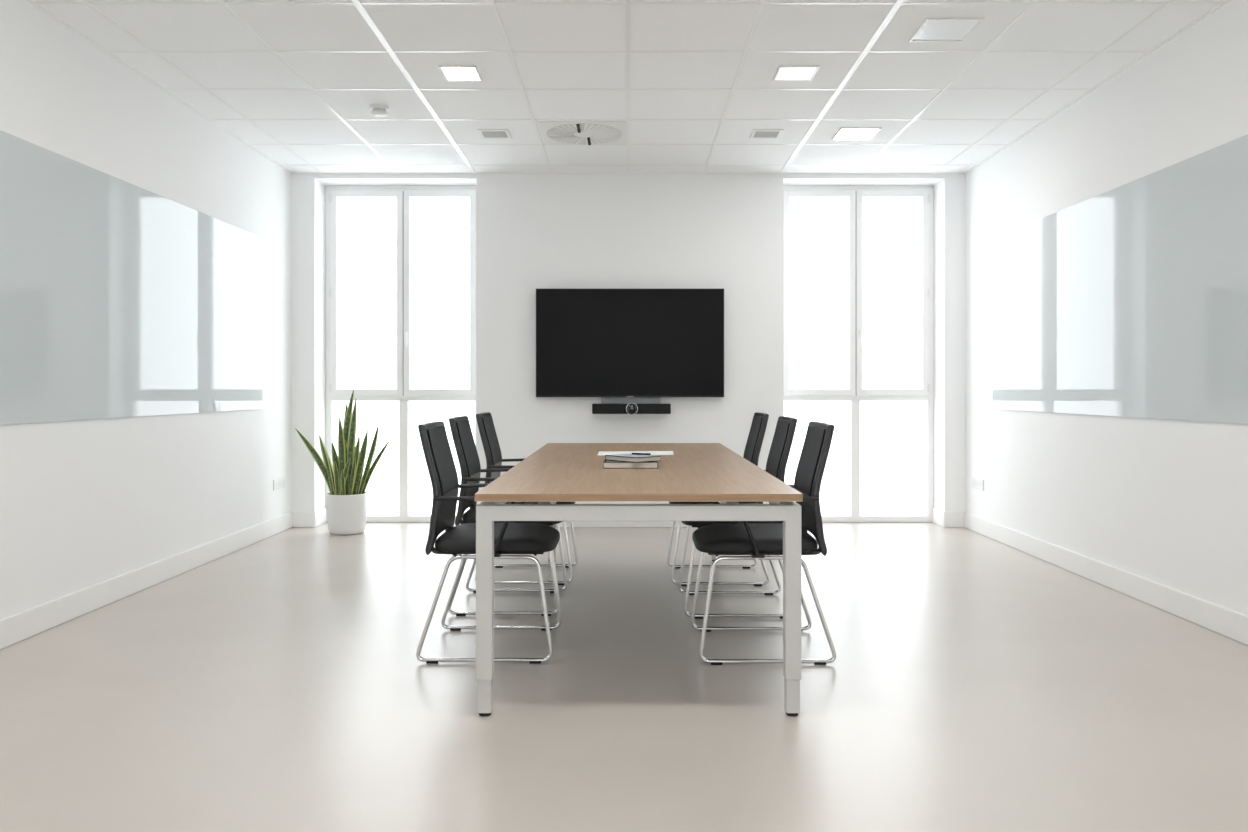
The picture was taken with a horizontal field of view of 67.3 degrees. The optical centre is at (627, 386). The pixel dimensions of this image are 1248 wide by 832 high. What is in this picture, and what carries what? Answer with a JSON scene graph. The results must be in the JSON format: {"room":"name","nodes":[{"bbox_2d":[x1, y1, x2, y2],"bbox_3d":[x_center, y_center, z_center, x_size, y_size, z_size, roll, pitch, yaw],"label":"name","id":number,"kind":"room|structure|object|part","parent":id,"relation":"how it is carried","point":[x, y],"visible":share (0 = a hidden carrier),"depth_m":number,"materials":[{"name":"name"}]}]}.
{"room":"conference room","nodes":[
{"label":"conference room","id":0,"kind":"room"},
{"bbox_2d":[0,0,290,619],"bbox_3d":[-2.740,-0.400,2.460,0.200,3.000,10.520,0,0,0],"label":"wall","id":1,"kind":"structure","parent":0,"point":[84,504],"depth_m":4.98,"materials":[{"name":"white paint"}]},
{"bbox_2d":[0,130,261,424],"bbox_3d":[-2.635,-0.459,4.575,0.009,1.234,4.350,0,0,0],"label":"whiteboard","id":2,"kind":"object","parent":1,"relation":"attached to","point":[119,298],"visible":1,"depth_m":4.79,"materials":[{"name":"white glass"}]},
{"bbox_2d":[0,512,292,648],"bbox_3d":[-2.632,1.038,2.378,0.015,0.121,9.957,0,0,0],"label":"baseboard","id":3,"kind":"structure","parent":1,"relation":"attached to","point":[18,627],"depth_m":4.89,"materials":[{"name":"white paint"}]},
{"bbox_2d":[273,477,284,490],"bbox_3d":[-2.634,0.728,7.065,0.012,0.081,0.223,0,0,0],"label":"wall socket","id":4,"kind":"object","parent":1,"relation":"attached to","point":[279,483],"visible":1,"depth_m":7.05,"materials":[{"name":"white plastic"}]},
{"bbox_2d":[27,0,1230,173],"bbox_3d":[0.004,-1.715,2.378,5.288,0.092,9.957,0,0,0],"label":"trim","id":5,"kind":"structure","parent":1,"relation":"attached to","point":[30,1],"depth_m":5.71,"materials":[{"name":"white paint"}]},
{"bbox_2d":[0,522,1247,831],"bbox_3d":[0.004,1.175,2.460,5.688,0.150,10.520,0,0,0],"label":"floor","id":6,"kind":"structure","parent":0,"point":[975,682],"depth_m":3.27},
{"bbox_2d":[295,389,390,534],"bbox_3d":[-2.134,0.557,7.070,0.716,1.084,0.304,0,0,0],"label":"potted plant","id":7,"kind":"object","parent":6,"relation":"on","point":[347,498],"visible":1,"depth_m":7.02,"materials":[{"name":"green plant"}]},
{"bbox_3d":[-2.117,0.949,7.070,0.304,0.301,0.304,0,0,0],"label":"pot","id":8,"kind":"part","parent":7,"relation":"part of","materials":[{"name":"white ceramic"}]},
{"bbox_2d":[416,421,561,663],"bbox_3d":[-0.582,0.626,3.988,0.571,0.947,0.558,0,0,0],"label":"chair","id":9,"kind":"object","parent":6,"relation":"on","point":[509,538],"visible":0.91,"depth_m":3.79,"materials":[{"name":"black fabric"}]},
{"bbox_3d":[-0.812,0.414,3.988,0.111,0.524,0.430,0,0,0],"label":"backrest","id":10,"kind":"part","parent":9,"relation":"part of","materials":[{"name":"grey fabric"}]},
{"bbox_3d":[-0.793,0.308,3.988,0.084,0.273,0.356,0,0,0],"label":"panel","id":11,"kind":"part","parent":9,"relation":"part of","materials":[{"name":"black fabric"}]},
{"bbox_3d":[-0.611,0.553,3.735,0.329,0.234,0.042,0,0,7],"label":"armrest","id":12,"kind":"part","parent":9,"relation":"part of","materials":[{"name":"black plastic"}]},
{"bbox_3d":[-0.572,0.883,3.741,0.545,0.424,0.026,0,0,0],"label":"sled frame","id":13,"kind":"part","parent":9,"relation":"part of","materials":[{"name":"silver metal"}]},
{"bbox_3d":[-0.611,0.553,4.241,0.329,0.234,0.042,0,0,-7],"label":"armrest","id":14,"kind":"part","parent":9,"relation":"part of","materials":[{"name":"black plastic"}]},
{"bbox_3d":[-0.546,0.641,3.988,0.500,0.071,0.486,0,0,0],"label":"seat","id":15,"kind":"part","parent":9,"relation":"part of","materials":[{"name":"black fabric"}]},
{"bbox_3d":[-0.572,0.883,4.235,0.545,0.424,0.026,0,0,0],"label":"sled frame","id":16,"kind":"part","parent":9,"relation":"part of","materials":[{"name":"silver metal"}]},
{"bbox_2d":[448,416,567,615],"bbox_3d":[-0.606,0.626,4.764,0.571,0.947,0.558,0,0,0],"label":"chair","id":17,"kind":"object","parent":6,"relation":"on","point":[464,443],"visible":0.64,"depth_m":4.60,"materials":[{"name":"black plastic"}]},
{"bbox_3d":[-0.836,0.414,4.764,0.111,0.524,0.430,0,0,0],"label":"backrest","id":18,"kind":"part","parent":17,"relation":"part of","materials":[{"name":"grey"}]},
{"bbox_3d":[-0.817,0.308,4.764,0.084,0.273,0.356,0,0,0],"label":"panel","id":19,"kind":"part","parent":17,"relation":"part of","materials":[{"name":"black fabric"}]},
{"bbox_3d":[-0.635,0.553,4.511,0.329,0.234,0.042,0,0,7],"label":"armrest","id":20,"kind":"part","parent":17,"relation":"part of","materials":[{"name":"black plastic"}]},
{"bbox_3d":[-0.596,0.883,4.517,0.545,0.424,0.026,0,0,0],"label":"sled frame","id":21,"kind":"part","parent":17,"relation":"part of","materials":[{"name":"silver metal"}]},
{"bbox_3d":[-0.635,0.553,5.017,0.329,0.234,0.042,0,0,-7],"label":"armrest","id":22,"kind":"part","parent":17,"relation":"part of","materials":[{"name":"black plastic"}]},
{"bbox_3d":[-0.570,0.641,4.764,0.500,0.071,0.486,0,0,0],"label":"seat","id":23,"kind":"part","parent":17,"relation":"part of","materials":[{"name":"black fabric"}]},
{"bbox_3d":[-0.596,0.883,5.011,0.545,0.424,0.026,0,0,0],"label":"sled frame","id":24,"kind":"part","parent":17,"relation":"part of","materials":[{"name":"silver metal"}]},
{"bbox_2d":[475,412,577,584],"bbox_3d":[-0.588,0.626,5.465,0.571,0.947,0.558,0,0,0],"label":"chair","id":25,"kind":"object","parent":6,"relation":"on","point":[488,435],"visible":0.44,"depth_m":5.31,"materials":[{"name":"black plastic"}]},
{"bbox_3d":[-0.818,0.414,5.465,0.111,0.524,0.430,0,0,0],"label":"backrest","id":26,"kind":"part","parent":25,"relation":"part of","materials":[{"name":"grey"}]},
{"bbox_3d":[-0.799,0.308,5.465,0.084,0.273,0.356,0,0,0],"label":"panel","id":27,"kind":"part","parent":25,"relation":"part of","materials":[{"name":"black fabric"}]},
{"bbox_3d":[-0.617,0.553,5.212,0.329,0.234,0.042,0,0,7],"label":"armrest","id":28,"kind":"part","parent":25,"relation":"part of","materials":[{"name":"black plastic"}]},
{"bbox_3d":[-0.617,0.553,5.718,0.329,0.234,0.042,0,0,-7],"label":"armrest","id":29,"kind":"part","parent":25,"relation":"part of","materials":[{"name":"black plastic"}]},
{"bbox_3d":[-0.578,0.883,5.218,0.545,0.424,0.026,0,0,0],"label":"sled frame","id":30,"kind":"part","parent":25,"relation":"part of","materials":[{"name":"silver metal"}]},
{"bbox_3d":[-0.578,0.883,5.712,0.545,0.424,0.026,0,0,0],"label":"sled frame","id":31,"kind":"part","parent":25,"relation":"part of","materials":[{"name":"silver metal"}]},
{"bbox_3d":[-0.552,0.641,5.465,0.500,0.071,0.486,0,0,0],"label":"seat","id":32,"kind":"part","parent":25,"relation":"part of","materials":[{"name":"black fabric"}]},
{"bbox_2d":[475,443,802,715],"bbox_3d":[0.035,0.727,4.533,1.091,0.744,2.834,0,0,0],"label":"conference table","id":33,"kind":"object","parent":6,"relation":"on","point":[555,472],"visible":0.82,"depth_m":3.13,"materials":[{"name":"brown wood"}]},
{"bbox_3d":[-0.480,0.742,3.149,0.054,0.692,0.054,0,0,0],"label":"leg","id":34,"kind":"part","parent":33,"relation":"part of","materials":[{"name":"grey metal"}]},
{"bbox_3d":[-0.480,0.413,4.533,0.053,0.034,2.717,0,0,0],"label":"rail","id":35,"kind":"part","parent":33,"relation":"part of","materials":[{"name":"grey metal"}]},
{"bbox_3d":[-0.287,0.411,4.533,0.045,0.030,2.723,0,0,0],"label":"support rail","id":36,"kind":"part","parent":33,"relation":"part of","materials":[{"name":"grey metal"}]},
{"bbox_3d":[-0.480,0.742,5.917,0.054,0.692,0.054,0,0,0],"label":"leg","id":37,"kind":"part","parent":33,"relation":"part of","materials":[{"name":"grey metal"}]},
{"bbox_2d":[598,451,634,454],"bbox_3d":[-0.059,0.354,5.008,0.198,0.001,0.295,0,0,0],"label":"paper sheet","id":38,"kind":"object","parent":33,"relation":"on","point":[600,452],"visible":0.71,"depth_m":5.07,"materials":[{"name":"white paper"}]},
{"bbox_2d":[603,459,657,467],"bbox_3d":[0.012,0.341,4.165,0.238,0.028,0.165,0,0,0],"label":"notebook","id":39,"kind":"object","parent":33,"relation":"on","point":[607,463],"visible":0.84,"depth_m":4.08,"materials":[{"name":"grey paper"}]},
{"bbox_2d":[605,454,660,462],"bbox_3d":[0.022,0.316,4.180,0.150,0.022,0.205,0,0,-42],"label":"notebook","id":40,"kind":"object","parent":39,"relation":"on","point":[616,457],"visible":1,"depth_m":4.12,"materials":[{"name":"grey paper"}]},
{"bbox_2d":[632,453,650,454],"bbox_3d":[0.059,0.300,4.205,0.091,0.009,0.009,0,0,26],"label":"pen","id":41,"kind":"object","parent":40,"relation":"on","point":[632,453],"visible":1,"depth_m":4.20,"materials":[{"name":"black plastic"}]},
{"bbox_3d":[0.035,0.421,3.149,0.979,0.051,0.053,0,0,0],"label":"rail","id":42,"kind":"part","parent":33,"relation":"part of","materials":[{"name":"grey metal"}]},
{"bbox_2d":[635,451,673,454],"bbox_3d":[0.140,0.353,5.018,0.207,0.001,0.295,0,0,2],"label":"paper sheet","id":43,"kind":"object","parent":33,"relation":"on","point":[651,452],"visible":0.79,"depth_m":5.05,"materials":[{"name":"white paper"}]},
{"bbox_3d":[0.358,0.411,4.533,0.045,0.030,2.723,0,0,0],"label":"support rail","id":44,"kind":"part","parent":33,"relation":"part of","materials":[{"name":"grey metal"}]},
{"bbox_3d":[0.551,0.413,4.533,0.053,0.034,2.717,0,0,0],"label":"rail","id":45,"kind":"part","parent":33,"relation":"part of","materials":[{"name":"grey metal"}]},
{"bbox_3d":[0.551,0.742,3.149,0.054,0.692,0.054,0,0,0],"label":"leg","id":46,"kind":"part","parent":33,"relation":"part of","materials":[{"name":"grey metal"}]},
{"bbox_2d":[667,412,768,585],"bbox_3d":[0.519,0.626,5.440,0.571,0.947,0.558,0,0,0],"label":"chair","id":47,"kind":"object","parent":6,"relation":"on","point":[759,422],"visible":0.47,"depth_m":5.24,"materials":[{"name":"black plastic"}]},
{"bbox_3d":[0.510,0.883,5.687,0.545,0.424,0.026,0,0,0],"label":"sled frame","id":48,"kind":"part","parent":47,"relation":"part of","materials":[{"name":"silver metal"}]},
{"bbox_3d":[0.484,0.641,5.440,0.500,0.071,0.486,0,0,0],"label":"seat","id":49,"kind":"part","parent":47,"relation":"part of","materials":[{"name":"black fabric"}]},
{"bbox_3d":[0.510,0.883,5.193,0.545,0.424,0.026,0,0,0],"label":"sled frame","id":50,"kind":"part","parent":47,"relation":"part of","materials":[{"name":"silver metal"}]},
{"bbox_3d":[0.731,0.308,5.440,0.084,0.273,0.356,0,0,0],"label":"panel","id":51,"kind":"part","parent":47,"relation":"part of","materials":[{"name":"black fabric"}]},
{"bbox_3d":[0.750,0.414,5.440,0.111,0.524,0.430,0,0,0],"label":"backrest","id":52,"kind":"part","parent":47,"relation":"part of","materials":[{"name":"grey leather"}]},
{"bbox_2d":[678,416,796,618],"bbox_3d":[0.547,0.626,4.712,0.571,0.947,0.558,0,0,0],"label":"chair","id":53,"kind":"object","parent":6,"relation":"on","point":[780,448],"visible":0.49,"depth_m":4.54,"materials":[{"name":"black fabric"}]},
{"bbox_3d":[0.538,0.883,4.959,0.545,0.424,0.026,0,0,0],"label":"sled frame","id":54,"kind":"part","parent":53,"relation":"part of","materials":[{"name":"silver metal"}]},
{"bbox_3d":[0.512,0.641,4.712,0.500,0.071,0.486,0,0,0],"label":"seat","id":55,"kind":"part","parent":53,"relation":"part of","materials":[{"name":"black fabric"}]},
{"bbox_3d":[0.538,0.883,4.465,0.545,0.424,0.026,0,0,0],"label":"sled frame","id":56,"kind":"part","parent":53,"relation":"part of","materials":[{"name":"silver metal"}]},
{"bbox_3d":[0.759,0.308,4.712,0.084,0.273,0.356,0,0,0],"label":"panel","id":57,"kind":"part","parent":53,"relation":"part of","materials":[{"name":"black fabric"}]},
{"bbox_3d":[0.778,0.414,4.712,0.111,0.524,0.430,0,0,0],"label":"backrest","id":58,"kind":"part","parent":53,"relation":"part of","materials":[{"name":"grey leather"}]},
{"bbox_2d":[690,421,835,664],"bbox_3d":[0.564,0.626,3.970,0.571,0.947,0.558,0,0,0],"label":"chair","id":59,"kind":"object","parent":6,"relation":"on","point":[757,540],"visible":0.8,"depth_m":3.77,"materials":[{"name":"black fabric"}]},
{"bbox_3d":[0.554,0.883,4.217,0.545,0.424,0.026,0,0,0],"label":"sled frame","id":60,"kind":"part","parent":59,"relation":"part of","materials":[{"name":"silver metal"}]},
{"bbox_3d":[0.528,0.641,3.970,0.500,0.071,0.486,0,0,0],"label":"seat","id":61,"kind":"part","parent":59,"relation":"part of","materials":[{"name":"black fabric"}]},
{"bbox_3d":[0.554,0.883,3.723,0.545,0.424,0.026,0,0,0],"label":"sled frame","id":62,"kind":"part","parent":59,"relation":"part of","materials":[{"name":"silver metal"}]},
{"bbox_3d":[0.593,0.553,3.717,0.329,0.234,0.042,0,0,-7],"label":"armrest","id":63,"kind":"part","parent":59,"relation":"part of","materials":[{"name":"black plastic"}]},
{"bbox_3d":[0.775,0.308,3.970,0.084,0.273,0.356,0,0,0],"label":"panel","id":64,"kind":"part","parent":59,"relation":"part of","materials":[{"name":"black fabric"}]},
{"bbox_3d":[0.794,0.414,3.970,0.111,0.524,0.430,0,0,0],"label":"backrest","id":65,"kind":"part","parent":59,"relation":"part of","materials":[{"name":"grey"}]},
{"bbox_2d":[291,174,965,511],"bbox_3d":[0.004,-0.400,7.538,5.288,3.000,0.363,0,0,0],"label":"wall","id":66,"kind":"structure","parent":0,"point":[534,231],"depth_m":7.36,"materials":[{"name":"white paint"}]},
{"bbox_2d":[326,186,475,521],"bbox_3d":[-1.824,-0.269,7.623,1.268,2.734,0.135,0,0,0],"label":"window","id":67,"kind":"structure","parent":66,"relation":"in","point":[404,394],"depth_m":7.61,"materials":[{"name":"white"}]},
{"bbox_3d":[-2.120,-0.760,7.637,0.587,1.668,0.066,0,0,0],"label":"sash","id":68,"kind":"part","parent":67,"relation":"part of","materials":[{"name":"white glass"}]},
{"bbox_3d":[-1.795,-0.393,7.580,0.026,0.145,0.050,0,0,0],"label":"handle","id":69,"kind":"part","parent":67,"relation":"part of","materials":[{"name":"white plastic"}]},
{"bbox_3d":[-1.528,-0.760,7.637,0.587,1.668,0.066,0,0,0],"label":"sash","id":70,"kind":"part","parent":67,"relation":"part of","materials":[{"name":"white glass"}]},
{"bbox_2d":[293,507,963,526],"bbox_3d":[0.004,1.038,7.481,5.258,0.121,0.279,0,0,0],"label":"baseboard","id":71,"kind":"structure","parent":66,"relation":"attached to","point":[300,519],"depth_m":7.34,"materials":[{"name":"white paint"}]},
{"bbox_2d":[536,289,723,396],"bbox_3d":[0.015,-0.343,7.320,1.463,0.845,0.074,0,0,0],"label":"television","id":72,"kind":"object","parent":66,"relation":"attached to","point":[590,342],"visible":1,"depth_m":7.29,"materials":[{"name":"black glass"},{"name":"black plastic"}]},
{"bbox_2d":[592,397,670,414],"bbox_3d":[0.026,0.148,7.280,0.606,0.132,0.153,0,0,0],"label":"bar","id":73,"kind":"object","parent":66,"relation":"attached to","point":[610,405],"visible":1,"depth_m":7.22,"materials":[{"name":"black plastic"}]},
{"bbox_2d":[783,186,933,521],"bbox_3d":[1.850,-0.269,7.623,1.268,2.734,0.135,0,0,0],"label":"window","id":74,"kind":"structure","parent":66,"relation":"in","point":[855,393],"depth_m":7.61,"materials":[{"name":"white"}]},
{"bbox_3d":[1.554,-0.760,7.637,0.587,1.668,0.066,0,0,0],"label":"sash","id":75,"kind":"part","parent":74,"relation":"part of","materials":[{"name":"white glass"}]},
{"bbox_3d":[1.879,-0.393,7.580,0.026,0.145,0.050,0,0,0],"label":"handle","id":76,"kind":"part","parent":74,"relation":"part of","materials":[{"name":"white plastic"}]},
{"bbox_3d":[2.147,-0.760,7.637,0.587,1.668,0.066,0,0,0],"label":"sash","id":77,"kind":"part","parent":74,"relation":"part of","materials":[{"name":"white glass"}]},
{"bbox_2d":[33,0,1224,172],"bbox_3d":[0.004,-1.776,2.378,5.288,0.208,9.957,0,0,0],"label":"ceiling","id":78,"kind":"structure","parent":0,"point":[297,81],"depth_m":5.02,"materials":[{"name":"tile"}]},
{"bbox_2d":[369,104,388,116],"bbox_3d":[-1.500,-1.662,5.655,0.116,0.055,0.116,0,-1,0],"label":"smoke detector","id":79,"kind":"object","parent":78,"relation":"attached to","point":[378,110],"visible":1,"depth_m":5.62,"materials":[{"name":"white plastic"}]},
{"bbox_2d":[439,66,482,80],"bbox_3d":[-0.900,-1.691,5.060,0.198,0.009,0.228,0,-1,0],"label":"recessed light","id":80,"kind":"object","parent":78,"relation":"in","point":[451,73],"visible":1,"depth_m":5.06,"materials":[{"name":"white plastic"}]},
{"bbox_2d":[443,68,478,79],"bbox_3d":[-0.900,-1.693,5.060,0.171,0.004,0.201,0,0,0],"label":"diffuser","id":81,"kind":"object","parent":80,"relation":"attached to","point":[449,73],"depth_m":5.06,"materials":[{"name":"white plastic"}]},
{"bbox_2d":[477,129,511,138],"bbox_3d":[-0.886,-1.681,6.235,0.200,0.008,0.200,0,-1,0],"label":"ceiling vent","id":82,"kind":"object","parent":78,"relation":"in","point":[484,133],"visible":1,"depth_m":6.21,"materials":[{"name":"white plastic"}]},
{"bbox_2d":[538,121,626,144],"bbox_3d":[-0.290,-1.678,6.235,0.566,0.014,0.554,0,0,0],"label":"ceiling vent","id":83,"kind":"object","parent":78,"relation":"in","point":[553,132],"visible":1,"depth_m":6.18,"materials":[{"name":"white metal"}]},
{"bbox_3d":[-0.143,-1.676,6.300,0.179,0.005,0.024,0,0,-32],"label":"blade","id":84,"kind":"part","parent":83,"relation":"part of","materials":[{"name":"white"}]},
{"bbox_3d":[-0.136,-1.677,6.190,0.179,0.004,0.024,0,0,8],"label":"blade","id":85,"kind":"part","parent":83,"relation":"part of","materials":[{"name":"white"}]},
{"bbox_3d":[-0.130,-1.677,6.225,0.174,0.004,0.044,0,-1,10],"label":"blade","id":86,"kind":"part","parent":83,"relation":"part of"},
{"bbox_2d":[750,129,783,138],"bbox_3d":[0.920,-1.681,6.235,0.200,0.008,0.200,0,-1,0],"label":"ceiling vent","id":87,"kind":"object","parent":78,"relation":"in","point":[756,133],"visible":1,"depth_m":6.21,"materials":[{"name":"white plastic"}]},
{"bbox_2d":[772,66,819,80],"bbox_3d":[0.905,-1.691,5.060,0.218,0.009,0.228,0,-1,0],"label":"recessed light","id":88,"kind":"object","parent":78,"relation":"in","point":[783,73],"visible":1,"depth_m":5.06,"materials":[{"name":"white plastic"}]},
{"bbox_2d":[776,68,815,79],"bbox_3d":[0.905,-1.693,5.060,0.191,0.004,0.201,0,0,0],"label":"diffuser","id":89,"kind":"object","parent":88,"relation":"attached to","point":[781,73],"depth_m":5.06,"materials":[{"name":"white plastic"}]},
{"bbox_2d":[831,128,881,139],"bbox_3d":[1.515,-1.681,6.235,0.268,0.009,0.278,0,-1,0],"label":"recessed light","id":90,"kind":"object","parent":78,"relation":"in","point":[843,133],"visible":1,"depth_m":6.22,"materials":[{"name":"white plastic"}]},
{"bbox_2d":[909,18,984,41],"bbox_3d":[1.510,-1.696,4.460,0.268,0.009,0.278,0,-1,0],"label":"recessed light","id":91,"kind":"object","parent":78,"relation":"in","point":[931,29],"visible":1,"depth_m":4.45,"materials":[{"name":"white plastic"}]},
{"bbox_2d":[913,21,978,39],"bbox_3d":[1.510,-1.698,4.460,0.241,0.004,0.251,0,0,0],"label":"diffuser","id":92,"kind":"object","parent":91,"relation":"attached to","point":[929,30],"depth_m":4.46,"materials":[{"name":"white plastic"}]},
{"bbox_2d":[966,0,1247,615],"bbox_3d":[2.748,-0.400,2.460,0.200,3.000,10.520,0,0,0],"label":"wall","id":93,"kind":"structure","parent":0,"point":[1161,501],"depth_m":5.08,"materials":[{"name":"white paint"}]},
{"bbox_2d":[972,477,983,490],"bbox_3d":[2.642,0.728,7.066,0.012,0.081,0.222,0,0,0],"label":"wall socket","id":94,"kind":"object","parent":93,"relation":"attached to","point":[977,483],"visible":1,"depth_m":7.05,"materials":[{"name":"white plastic"}]},
{"bbox_2d":[964,512,1247,644],"bbox_3d":[2.640,1.038,2.378,0.015,0.121,9.957,0,0,0],"label":"baseboard","id":95,"kind":"structure","parent":93,"relation":"attached to","point":[1229,623],"depth_m":4.96,"materials":[{"name":"white paint"}]},
{"bbox_2d":[992,134,1247,423],"bbox_3d":[2.643,-0.459,4.595,0.009,1.234,4.390,0,0,0],"label":"whiteboard","id":96,"kind":"object","parent":93,"relation":"attached to","point":[1130,299],"visible":1,"depth_m":4.87,"materials":[{"name":"white glass"}]}
]}

